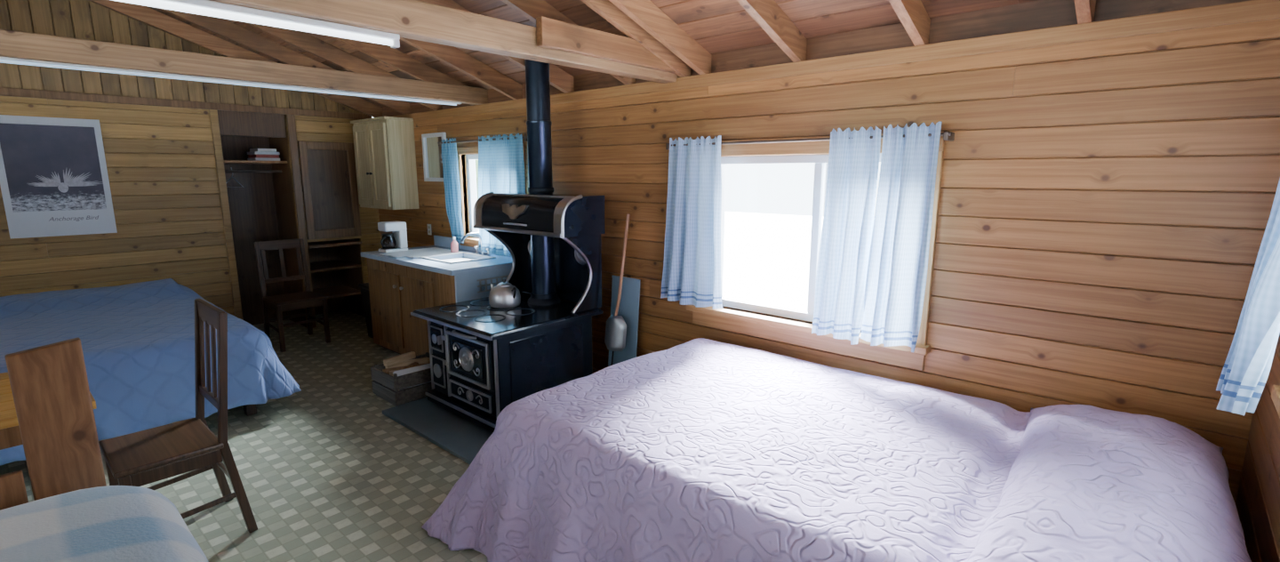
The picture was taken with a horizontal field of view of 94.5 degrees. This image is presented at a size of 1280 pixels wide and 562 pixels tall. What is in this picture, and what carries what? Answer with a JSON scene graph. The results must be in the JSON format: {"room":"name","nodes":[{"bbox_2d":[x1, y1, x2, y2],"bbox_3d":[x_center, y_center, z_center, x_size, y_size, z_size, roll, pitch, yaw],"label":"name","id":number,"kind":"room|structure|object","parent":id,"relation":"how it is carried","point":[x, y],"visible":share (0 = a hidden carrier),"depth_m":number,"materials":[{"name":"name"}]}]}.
{"room":"cabin interior","nodes":[
{"label":"cabin interior","id":0,"kind":"room"},
{"bbox_2d":[0,96,381,327],"bbox_3d":[-4.735,-0.337,4.651,0.040,2.200,5.400,9,14,41],"label":"wall","id":1,"kind":"structure","parent":0,"point":[161,163],"depth_m":5.11,"materials":[{"name":"brown wood"}]},
{"bbox_2d":[0,114,117,238],"bbox_3d":[-4.608,-0.818,4.666,0.006,0.920,0.620,9,14,41],"label":"poster","id":2,"kind":"object","parent":1,"relation":"attached to","point":[54,181],"visible":1,"depth_m":4.66,"materials":[{"name":"paper"}]},
{"bbox_2d":[0,122,106,212],"bbox_3d":[-4.608,-0.886,4.653,0.002,0.660,0.540,9,14,41],"label":"picture","id":3,"kind":"object","parent":2,"relation":"attached to","point":[45,167],"depth_m":4.64},
{"bbox_2d":[0,0,363,113],"bbox_3d":[-4.739,-1.940,4.363,0.040,1.057,5.400,9,14,41],"label":"gable","id":4,"kind":"object","parent":1,"relation":"on","point":[87,20],"depth_m":4.82,"materials":[{"name":"brown wood"}]},
{"bbox_2d":[0,87,372,119],"bbox_3d":[-4.711,-1.415,4.433,0.024,0.060,5.400,9,14,41],"label":"trim","id":5,"kind":"structure","parent":1,"relation":"attached to","point":[4,91],"depth_m":5.10,"materials":[{"name":"brown wood"}]},
{"bbox_2d":[208,109,243,319],"bbox_3d":[-3.873,-0.501,5.555,0.020,2.200,0.060,9,14,41],"label":"trim","id":6,"kind":"structure","parent":1,"relation":"attached to","point":[213,113],"depth_m":5.52,"materials":[{"name":"brown wood"}]},
{"bbox_2d":[305,141,347,150],"bbox_3d":[-3.236,-1.395,6.109,0.030,0.080,0.400,9,14,41],"label":"rail","id":7,"kind":"object","parent":1,"relation":"attached to","point":[310,145],"visible":1,"depth_m":6.10,"materials":[{"name":"brown wood"}]},
{"bbox_2d":[306,149,353,230],"bbox_3d":[-3.243,-0.953,6.196,0.012,0.860,0.420,9,14,41],"label":"panel","id":8,"kind":"object","parent":1,"relation":"attached to","point":[329,173],"visible":1,"depth_m":6.19,"materials":[{"name":"brown wood"}]},
{"bbox_2d":[314,227,354,239],"bbox_3d":[-3.236,-0.504,6.271,0.030,0.090,0.400,9,14,41],"label":"rail","id":9,"kind":"object","parent":1,"relation":"attached to","point":[340,232],"visible":1,"depth_m":6.25,"materials":[{"name":"brown wood"}]},
{"bbox_2d":[0,310,487,561],"bbox_3d":[-2.387,1.170,2.791,7.660,0.100,5.500,9,14,41],"label":"floor","id":10,"kind":"structure","parent":0,"point":[326,476],"depth_m":3.20,"materials":[{"name":"tile"}]},
{"bbox_2d":[0,371,96,449],"bbox_3d":[-2.712,0.850,2.196,0.739,0.742,1.040,9,14,41],"label":"dining table","id":11,"kind":"object","parent":10,"relation":"on","point":[10,432],"visible":0.06,"depth_m":2.16,"materials":[{"name":"brown wood"}]},
{"bbox_2d":[0,337,208,561],"bbox_3d":[-1.613,0.820,1.335,0.920,1.109,0.990,9,14,41],"label":"wooden armchair","id":12,"kind":"object","parent":10,"relation":"on","point":[74,516],"visible":1,"depth_m":1.67,"materials":[{"name":"brown wood"}]},
{"bbox_2d":[0,485,208,561],"bbox_3d":[-1.568,0.842,1.298,0.800,0.438,0.990,9,14,41],"label":"seat cushion","id":13,"kind":"object","parent":12,"relation":"on","point":[108,523],"depth_m":1.47,"materials":[{"name":"fabric"}]},
{"bbox_2d":[0,278,301,465],"bbox_3d":[-3.685,0.526,4.050,2.320,0.717,1.784,9,14,41],"label":"bed","id":14,"kind":"object","parent":10,"relation":"on","point":[137,339],"visible":0.73,"depth_m":3.73,"materials":[{"name":"blue fabric"}]},
{"bbox_2d":[98,298,257,533],"bbox_3d":[-2.045,0.638,2.579,0.430,1.027,0.447,9,14,41],"label":"dining chair","id":15,"kind":"object","parent":10,"relation":"on","point":[154,454],"visible":0.86,"depth_m":2.56,"materials":[{"name":"brown wood"}]},
{"bbox_2d":[217,110,365,327],"bbox_3d":[-3.687,-0.719,6.192,0.650,2.400,1.360,9,14,41],"label":"closet","id":16,"kind":"object","parent":10,"relation":"on","point":[254,145],"depth_m":6.22,"materials":[{"name":"brown wood"}]},
{"bbox_2d":[224,160,287,163],"bbox_3d":[-3.931,-1.189,5.913,0.500,0.025,0.570,9,14,41],"label":"shelf","id":17,"kind":"object","parent":16,"relation":"attached to","point":[225,161],"depth_m":5.80,"materials":[{"name":"brown wood"}]},
{"bbox_2d":[249,148,276,151],"bbox_3d":[-3.798,-1.316,5.957,0.250,0.028,0.166,9,14,41],"label":"book","id":18,"kind":"object","parent":16,"relation":"on","point":[252,149],"depth_m":5.88,"materials":[{"name":"white paper"}]},
{"bbox_2d":[247,151,279,154],"bbox_3d":[-3.800,-1.287,5.961,0.250,0.028,0.222,9,14,41],"label":"book","id":19,"kind":"object","parent":16,"relation":"on","point":[251,152],"depth_m":5.88,"materials":[{"name":"paper"}]},
{"bbox_2d":[248,154,279,158],"bbox_3d":[-3.799,-1.257,5.967,0.250,0.028,0.204,9,14,41],"label":"book","id":20,"kind":"object","parent":16,"relation":"on","point":[249,156],"depth_m":5.89,"materials":[{"name":"paper"}]},
{"bbox_2d":[247,157,279,160],"bbox_3d":[-3.800,-1.228,5.972,0.250,0.028,0.222,9,14,41],"label":"book","id":21,"kind":"object","parent":16,"relation":"on","point":[250,158],"depth_m":5.89,"materials":[{"name":"white paper"}]},
{"bbox_2d":[307,239,361,247],"bbox_3d":[-3.460,-0.422,6.489,0.630,0.030,0.540,9,14,41],"label":"niche shelf","id":22,"kind":"object","parent":16,"relation":"attached to","point":[344,242],"depth_m":6.36,"materials":[{"name":"brown wood"}]},
{"bbox_2d":[310,259,361,272],"bbox_3d":[-3.478,-0.167,6.553,0.580,0.025,0.540,9,14,41],"label":"niche shelf","id":23,"kind":"object","parent":16,"relation":"attached to","point":[316,265],"depth_m":6.57,"materials":[{"name":"brown wood"}]},
{"bbox_2d":[312,284,360,298],"bbox_3d":[-3.478,0.128,6.606,0.580,0.025,0.540,9,14,41],"label":"niche shelf","id":24,"kind":"object","parent":16,"relation":"attached to","point":[331,291],"depth_m":6.66,"materials":[{"name":"brown wood"}]},
{"bbox_2d":[254,238,330,351],"bbox_3d":[-3.291,0.114,5.602,0.487,0.977,0.430,9,14,41],"label":"dining chair","id":25,"kind":"object","parent":10,"relation":"on","point":[308,299],"visible":0.98,"depth_m":5.60,"materials":[{"name":"brown wood"}]},
{"bbox_2d":[358,282,373,338],"bbox_3d":[-2.535,0.292,5.833,0.320,0.540,0.320,9,14,41],"label":"trash bin","id":26,"kind":"object","parent":10,"relation":"on","point":[364,287],"visible":0.24,"depth_m":5.75,"materials":[{"name":"black plastic"}]},
{"bbox_2d":[370,351,434,406],"bbox_3d":[-1.670,0.693,4.357,0.360,0.279,0.460,9,14,41],"label":"crate","id":27,"kind":"object","parent":10,"relation":"on","point":[404,378],"visible":0.8,"depth_m":4.22,"materials":[{"name":"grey wood"}]},
{"bbox_2d":[382,396,493,463],"bbox_3d":[-0.873,0.878,4.047,1.240,0.025,1.240,9,14,41],"label":"hearth pad","id":28,"kind":"object","parent":10,"relation":"on","point":[461,437],"visible":0.24,"depth_m":3.73,"materials":[{"name":"stone"}]},
{"bbox_2d":[410,58,605,431],"bbox_3d":[-0.914,-0.361,3.970,0.999,2.440,0.938,9,14,41],"label":"stove","id":29,"kind":"object","parent":28,"relation":"on","point":[484,358],"visible":0.98,"depth_m":3.95,"materials":[{"name":"black metal"}]},
{"bbox_2d":[441,328,495,390],"bbox_3d":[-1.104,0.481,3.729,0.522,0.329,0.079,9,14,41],"label":"oven","id":30,"kind":"object","parent":29,"relation":"in","point":[469,358],"depth_m":3.70,"materials":[{"name":"black metal"}]},
{"bbox_2d":[488,278,520,308],"bbox_3d":[-0.956,0.075,4.149,0.233,0.190,0.220,0,10,0],"label":"tea kettle","id":31,"kind":"object","parent":29,"relation":"on","point":[504,294],"visible":1,"depth_m":4.07,"materials":[{"name":"metal"}]},
{"bbox_2d":[413,291,601,336],"bbox_3d":[-0.906,0.214,4.053,0.935,0.040,0.900,9,14,41],"label":"cooktop","id":32,"kind":"object","parent":29,"relation":"in","point":[476,316],"depth_m":3.88,"materials":[{"name":"black metal"}]},
{"bbox_2d":[608,275,640,366],"bbox_3d":[-0.118,0.417,4.165,0.260,0.890,0.081,9,14,41],"label":"panel","id":33,"kind":"object","parent":28,"relation":"on","point":[628,308],"visible":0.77,"depth_m":4.11,"materials":[{"name":"blue metal"}]},
{"bbox_2d":[360,232,529,355],"bbox_3d":[-1.714,0.127,5.165,1.540,1.104,0.733,9,14,41],"label":"kitchen cabinet","id":34,"kind":"object","parent":10,"relation":"on","point":[435,276],"depth_m":4.92,"materials":[{"name":"brown wood"}]},
{"bbox_2d":[377,220,407,253],"bbox_3d":[-2.263,-0.400,5.360,0.160,0.270,0.248,9,14,41],"label":"coffee maker","id":35,"kind":"object","parent":34,"relation":"on","point":[396,241],"visible":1,"depth_m":5.33,"materials":[{"name":"white paint"}]},
{"bbox_2d":[380,251,414,257],"bbox_3d":[-2.116,-0.232,5.153,0.313,0.011,0.160,9,14,41],"label":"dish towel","id":36,"kind":"object","parent":34,"relation":"on","point":[395,254],"visible":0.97,"depth_m":5.12,"materials":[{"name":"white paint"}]},
{"bbox_2d":[450,236,458,252],"bbox_3d":[-1.652,-0.321,5.261,0.064,0.150,0.064,9,14,41],"label":"soap bottle","id":37,"kind":"object","parent":34,"relation":"on","point":[454,248],"visible":0.8,"depth_m":5.24,"materials":[{"name":"pink plastic"}]},
{"bbox_2d":[441,256,473,262],"bbox_3d":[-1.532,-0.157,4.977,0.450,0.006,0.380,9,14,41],"label":"basin","id":38,"kind":"object","parent":34,"relation":"in","point":[448,259],"depth_m":5.13,"materials":[{"name":"white ceramic"}]},
{"bbox_2d":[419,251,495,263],"bbox_3d":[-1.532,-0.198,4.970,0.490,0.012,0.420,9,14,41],"label":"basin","id":39,"kind":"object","parent":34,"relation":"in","point":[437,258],"depth_m":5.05,"materials":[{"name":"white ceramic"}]},
{"bbox_2d":[460,232,484,255],"bbox_3d":[-1.436,-0.313,5.066,0.022,0.204,0.221,9,14,41],"label":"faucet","id":40,"kind":"object","parent":34,"relation":"on","point":[469,234],"depth_m":5.07,"materials":[{"name":"silver metal"}]},
{"bbox_2d":[473,245,479,254],"bbox_3d":[-1.437,-0.273,5.210,0.052,0.075,0.052,9,14,41],"label":"tap","id":41,"kind":"object","parent":34,"relation":"on","point":[476,246],"depth_m":5.20,"materials":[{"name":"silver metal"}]},
{"bbox_2d":[421,337,1251,561],"bbox_3d":[0.606,0.791,2.420,2.708,0.777,1.841,9,14,41],"label":"bed","id":42,"kind":"object","parent":10,"relation":"on","point":[700,449],"visible":1,"depth_m":2.06,"materials":[{"name":"purple fabric"}]},
{"bbox_2d":[967,404,1251,561],"bbox_3d":[1.425,0.605,1.760,0.600,0.175,1.580,8,13,39],"label":"pillow","id":43,"kind":"object","parent":42,"relation":"on","point":[1068,483],"depth_m":1.63,"materials":[{"name":"purple fabric"}]},
{"bbox_2d":[146,0,1039,106],"bbox_3d":[-1.089,-1.720,3.245,7.110,1.107,3.159,9,14,41],"label":"ceiling","id":44,"kind":"structure","parent":0,"point":[718,26],"depth_m":3.21,"materials":[{"name":"brown wood"}]},
{"bbox_2d":[88,0,1095,117],"bbox_3d":[-2.327,-1.477,2.256,6.144,1.153,6.000,9,14,41],"label":"rafters","id":45,"kind":"object","parent":44,"relation":"attached to","point":[641,20],"visible":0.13,"depth_m":4.28,"materials":[{"name":"brown wood"}]},
{"bbox_2d":[536,16,675,73],"bbox_3d":[-0.097,-1.263,3.233,0.045,0.130,1.150,9,14,41],"label":"tie beam","id":46,"kind":"structure","parent":45,"relation":"attached to","point":[552,34],"depth_m":3.05,"materials":[{"name":"brown wood"}]},
{"bbox_2d":[378,18,1279,503],"bbox_3d":[-0.332,-0.276,4.369,6.990,2.180,0.040,9,14,41],"label":"wall","id":47,"kind":"structure","parent":0,"point":[1105,205],"depth_m":2.50,"materials":[{"name":"brown wood"}]},
{"bbox_2d":[350,116,418,209],"bbox_3d":[-2.620,-1.190,6.031,0.770,0.885,0.327,9,14,41],"label":"upper cabinet","id":48,"kind":"object","parent":47,"relation":"attached to","point":[385,156],"visible":1,"depth_m":5.84,"materials":[{"name":"beige wood"}]},
{"bbox_2d":[427,224,431,234],"bbox_3d":[-2.103,-0.514,5.902,0.070,0.110,0.008,9,14,41],"label":"electrical outlet","id":49,"kind":"object","parent":47,"relation":"attached to","point":[429,232],"visible":1,"depth_m":5.89,"materials":[{"name":"white paint"}]},
{"bbox_2d":[421,132,446,181],"bbox_3d":[-1.955,-1.176,5.630,0.400,0.450,0.030,9,14,41],"label":"framed mirror","id":50,"kind":"object","parent":47,"relation":"attached to","point":[431,151],"visible":0.74,"depth_m":5.65,"materials":[{"name":"white paint"}]},
{"bbox_2d":[457,154,465,235],"bbox_3d":[-1.650,-0.749,5.438,0.070,0.810,0.021,9,14,41],"label":"window frame","id":51,"kind":"structure","parent":47,"relation":"attached to","point":[459,156],"depth_m":5.40,"materials":[{"name":"beige wood"}]},
{"bbox_2d":[460,241,479,247],"bbox_3d":[-1.304,-0.297,5.204,1.000,0.044,0.023,9,14,41],"label":"apron","id":52,"kind":"object","parent":47,"relation":"attached to","point":[465,244],"visible":0.21,"depth_m":5.42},
{"bbox_2d":[464,236,479,243],"bbox_3d":[-1.279,-0.342,5.224,1.040,0.035,0.190,9,14,41],"label":"sill","id":53,"kind":"structure","parent":47,"relation":"attached to","point":[471,239],"depth_m":5.33,"materials":[{"name":"beige wood"}]},
{"bbox_2d":[433,235,511,256],"bbox_3d":[-1.474,-0.313,5.358,1.500,0.100,0.012,9,14,41],"label":"backsplash","id":54,"kind":"structure","parent":47,"relation":"attached to","point":[438,240],"depth_m":5.68,"materials":[{"name":"ceramic"}]},
{"bbox_2d":[468,153,478,159],"bbox_3d":[-1.239,-1.083,5.135,0.790,0.045,0.070,9,14,41],"label":"frame","id":55,"kind":"object","parent":47,"relation":"attached to","point":[475,156],"visible":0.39,"depth_m":5.32,"materials":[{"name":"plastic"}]},
{"bbox_2d":[437,133,527,255],"bbox_3d":[-1.341,-0.736,5.081,1.320,0.988,0.136,9,14,41],"label":"curtain","id":56,"kind":"object","parent":47,"relation":"attached to","point":[500,159],"visible":0.74,"depth_m":4.96,"materials":[{"name":"blue fabric"}]},
{"bbox_2d":[456,144,524,236],"bbox_3d":[-1.257,-0.762,5.173,1.000,0.810,0.164,9,14,41],"label":"window","id":57,"kind":"structure","parent":47,"relation":"in","point":[468,149],"depth_m":5.39,"materials":[{"name":"brown wood"}]},
{"bbox_2d":[465,154,479,236],"bbox_3d":[-1.550,-0.786,5.472,0.045,0.750,0.070,9,14,41],"label":"frame","id":58,"kind":"object","parent":57,"relation":"attached to","point":[471,176],"visible":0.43,"depth_m":5.44,"materials":[{"name":"plastic"}]},
{"bbox_2d":[523,152,526,192],"bbox_3d":[-0.956,-0.638,4.828,0.070,0.810,0.021,9,14,41],"label":"window frame","id":59,"kind":"structure","parent":47,"relation":"attached to","point":[524,152],"depth_m":4.76,"materials":[{"name":"brown wood"}]},
{"bbox_2d":[604,213,629,351],"bbox_3d":[-0.160,0.013,4.034,0.181,0.932,0.147,0,10,0],"label":"shovel","id":60,"kind":"object","parent":47,"relation":"hanging from","point":[616,326],"visible":1,"depth_m":4.05,"materials":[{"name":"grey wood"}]},
{"bbox_2d":[720,164,726,296],"bbox_3d":[0.493,-0.307,3.703,0.045,0.920,0.070,9,14,41],"label":"frame","id":61,"kind":"object","parent":47,"relation":"attached to","point":[723,166],"visible":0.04,"depth_m":3.68,"materials":[{"name":"plastic"}]},
{"bbox_2d":[660,121,954,351],"bbox_3d":[0.766,-0.272,3.228,1.636,1.068,0.170,9,14,41],"label":"curtain","id":62,"kind":"object","parent":47,"relation":"attached to","point":[872,273],"visible":1,"depth_m":2.92,"materials":[{"name":"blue fabric"}]},
{"bbox_2d":[686,304,930,370],"bbox_3d":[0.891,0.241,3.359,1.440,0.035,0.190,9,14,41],"label":"sill","id":63,"kind":"structure","parent":47,"relation":"attached to","point":[777,322],"depth_m":3.37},
{"bbox_2d":[721,296,862,329],"bbox_3d":[0.931,0.194,3.396,1.130,0.045,0.070,9,14,41],"label":"frame","id":64,"kind":"object","parent":63,"relation":"on","point":[736,303],"visible":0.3,"depth_m":3.51,"materials":[{"name":"plastic"}]},
{"bbox_2d":[381,0,1250,116],"bbox_3d":[-0.285,-1.416,4.214,6.910,0.160,0.100,9,14,41],"label":"trim","id":65,"kind":"structure","parent":47,"relation":"attached to","point":[1042,13],"depth_m":2.71,"materials":[{"name":"brown wood"}]},
{"bbox_2d":[807,162,828,313],"bbox_3d":[0.997,-0.228,3.265,0.090,0.830,0.060,9,14,41],"label":"frame","id":66,"kind":"object","parent":47,"relation":"in","point":[820,167],"depth_m":3.24,"materials":[{"name":"plastic"}]},
{"bbox_2d":[720,130,944,156],"bbox_3d":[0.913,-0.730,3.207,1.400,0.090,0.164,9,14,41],"label":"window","id":67,"kind":"structure","parent":47,"relation":"in","point":[819,147],"depth_m":3.23,"materials":[{"name":"brown wood"}]},
{"bbox_2d":[720,152,881,164],"bbox_3d":[0.931,-0.667,3.239,1.130,0.045,0.070,9,14,41],"label":"frame","id":68,"kind":"object","parent":67,"relation":"attached to","point":[794,158],"visible":0.38,"depth_m":3.33,"materials":[{"name":"plastic"}]},
{"bbox_2d":[393,0,1279,120],"bbox_3d":[-0.349,-1.310,4.161,6.910,0.070,0.011,9,14,41],"label":"beam","id":69,"kind":"structure","parent":47,"relation":"on","point":[1251,11],"depth_m":2.62,"materials":[{"name":"brown wood"}]},
{"bbox_2d":[916,151,943,345],"bbox_3d":[1.351,-0.117,2.826,0.100,0.980,0.021,9,14,41],"label":"window frame","id":70,"kind":"structure","parent":47,"relation":"attached to","point":[922,339],"depth_m":2.79,"materials":[{"name":"wood"}]},
{"bbox_2d":[1235,332,1279,561],"bbox_3d":[0.446,0.491,0.093,0.040,2.200,5.400,9,14,41],"label":"wall","id":71,"kind":"structure","parent":0,"point":[1258,498],"depth_m":1.85,"materials":[{"name":"brown wood"}]},
{"bbox_2d":[1216,178,1279,415],"bbox_3d":[1.238,-0.039,1.050,0.159,0.918,1.500,9,14,41],"label":"curtain","id":72,"kind":"object","parent":71,"relation":"attached to","point":[1247,365],"visible":1,"depth_m":1.47,"materials":[{"name":"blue fabric"}]},
{"bbox_2d":[1270,384,1279,417],"bbox_3d":[1.316,0.405,1.128,0.039,0.040,1.420,9,14,41],"label":"sill","id":73,"kind":"structure","parent":71,"relation":"attached to","point":[1275,396],"depth_m":1.60,"materials":[{"name":"brown wood"}]},
{"label":"outside","id":74,"kind":"structure","parent":0,"visible":0},
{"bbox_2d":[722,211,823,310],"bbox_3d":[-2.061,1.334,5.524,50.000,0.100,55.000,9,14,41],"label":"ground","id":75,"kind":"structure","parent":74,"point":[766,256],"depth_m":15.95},
{"bbox_3d":[-3.958,0.386,0.367,6.990,2.310,0.040,9,14,41],"label":"wall","id":76,"kind":"structure","parent":0,"visible":0},
{"bbox_2d":[0,29,487,104],"bbox_3d":[-3.146,-1.215,3.081,0.100,0.130,5.450,9,14,41],"label":"tie beam","id":77,"kind":"structure","parent":76,"relation":"attached to","point":[19,44],"depth_m":3.60,"materials":[{"name":"brown wood"}]},
{"bbox_2d":[0,56,461,105],"bbox_3d":[-2.555,-1.252,3.730,0.036,0.028,3.200,9,14,41],"label":"fluorescent light fixture","id":78,"kind":"object","parent":77,"relation":"attached to","point":[3,60],"visible":1,"depth_m":3.60,"materials":[{"name":"white paint"}]},
{"bbox_2d":[208,0,679,83],"bbox_3d":[-1.587,-0.944,1.714,0.100,0.135,5.450,9,14,41],"label":"tie beam","id":79,"kind":"structure","parent":76,"relation":"attached to","point":[416,20],"depth_m":2.49,"materials":[{"name":"brown wood"}]},
{"bbox_2d":[112,0,399,48],"bbox_3d":[-1.406,-0.894,1.960,0.056,0.049,1.244,9,14,41],"label":"fluorescent light fixture","id":80,"kind":"object","parent":79,"relation":"attached to","point":[202,7],"visible":1,"depth_m":2.06,"materials":[{"name":"white paint"}]},
{"bbox_2d":[390,39,399,48],"bbox_3d":[-0.999,-0.966,2.409,0.040,0.030,0.024,9,14,41],"label":"socket","id":81,"kind":"object","parent":80,"relation":"attached to","point":[395,44],"depth_m":2.39,"materials":[{"name":"white paint"}]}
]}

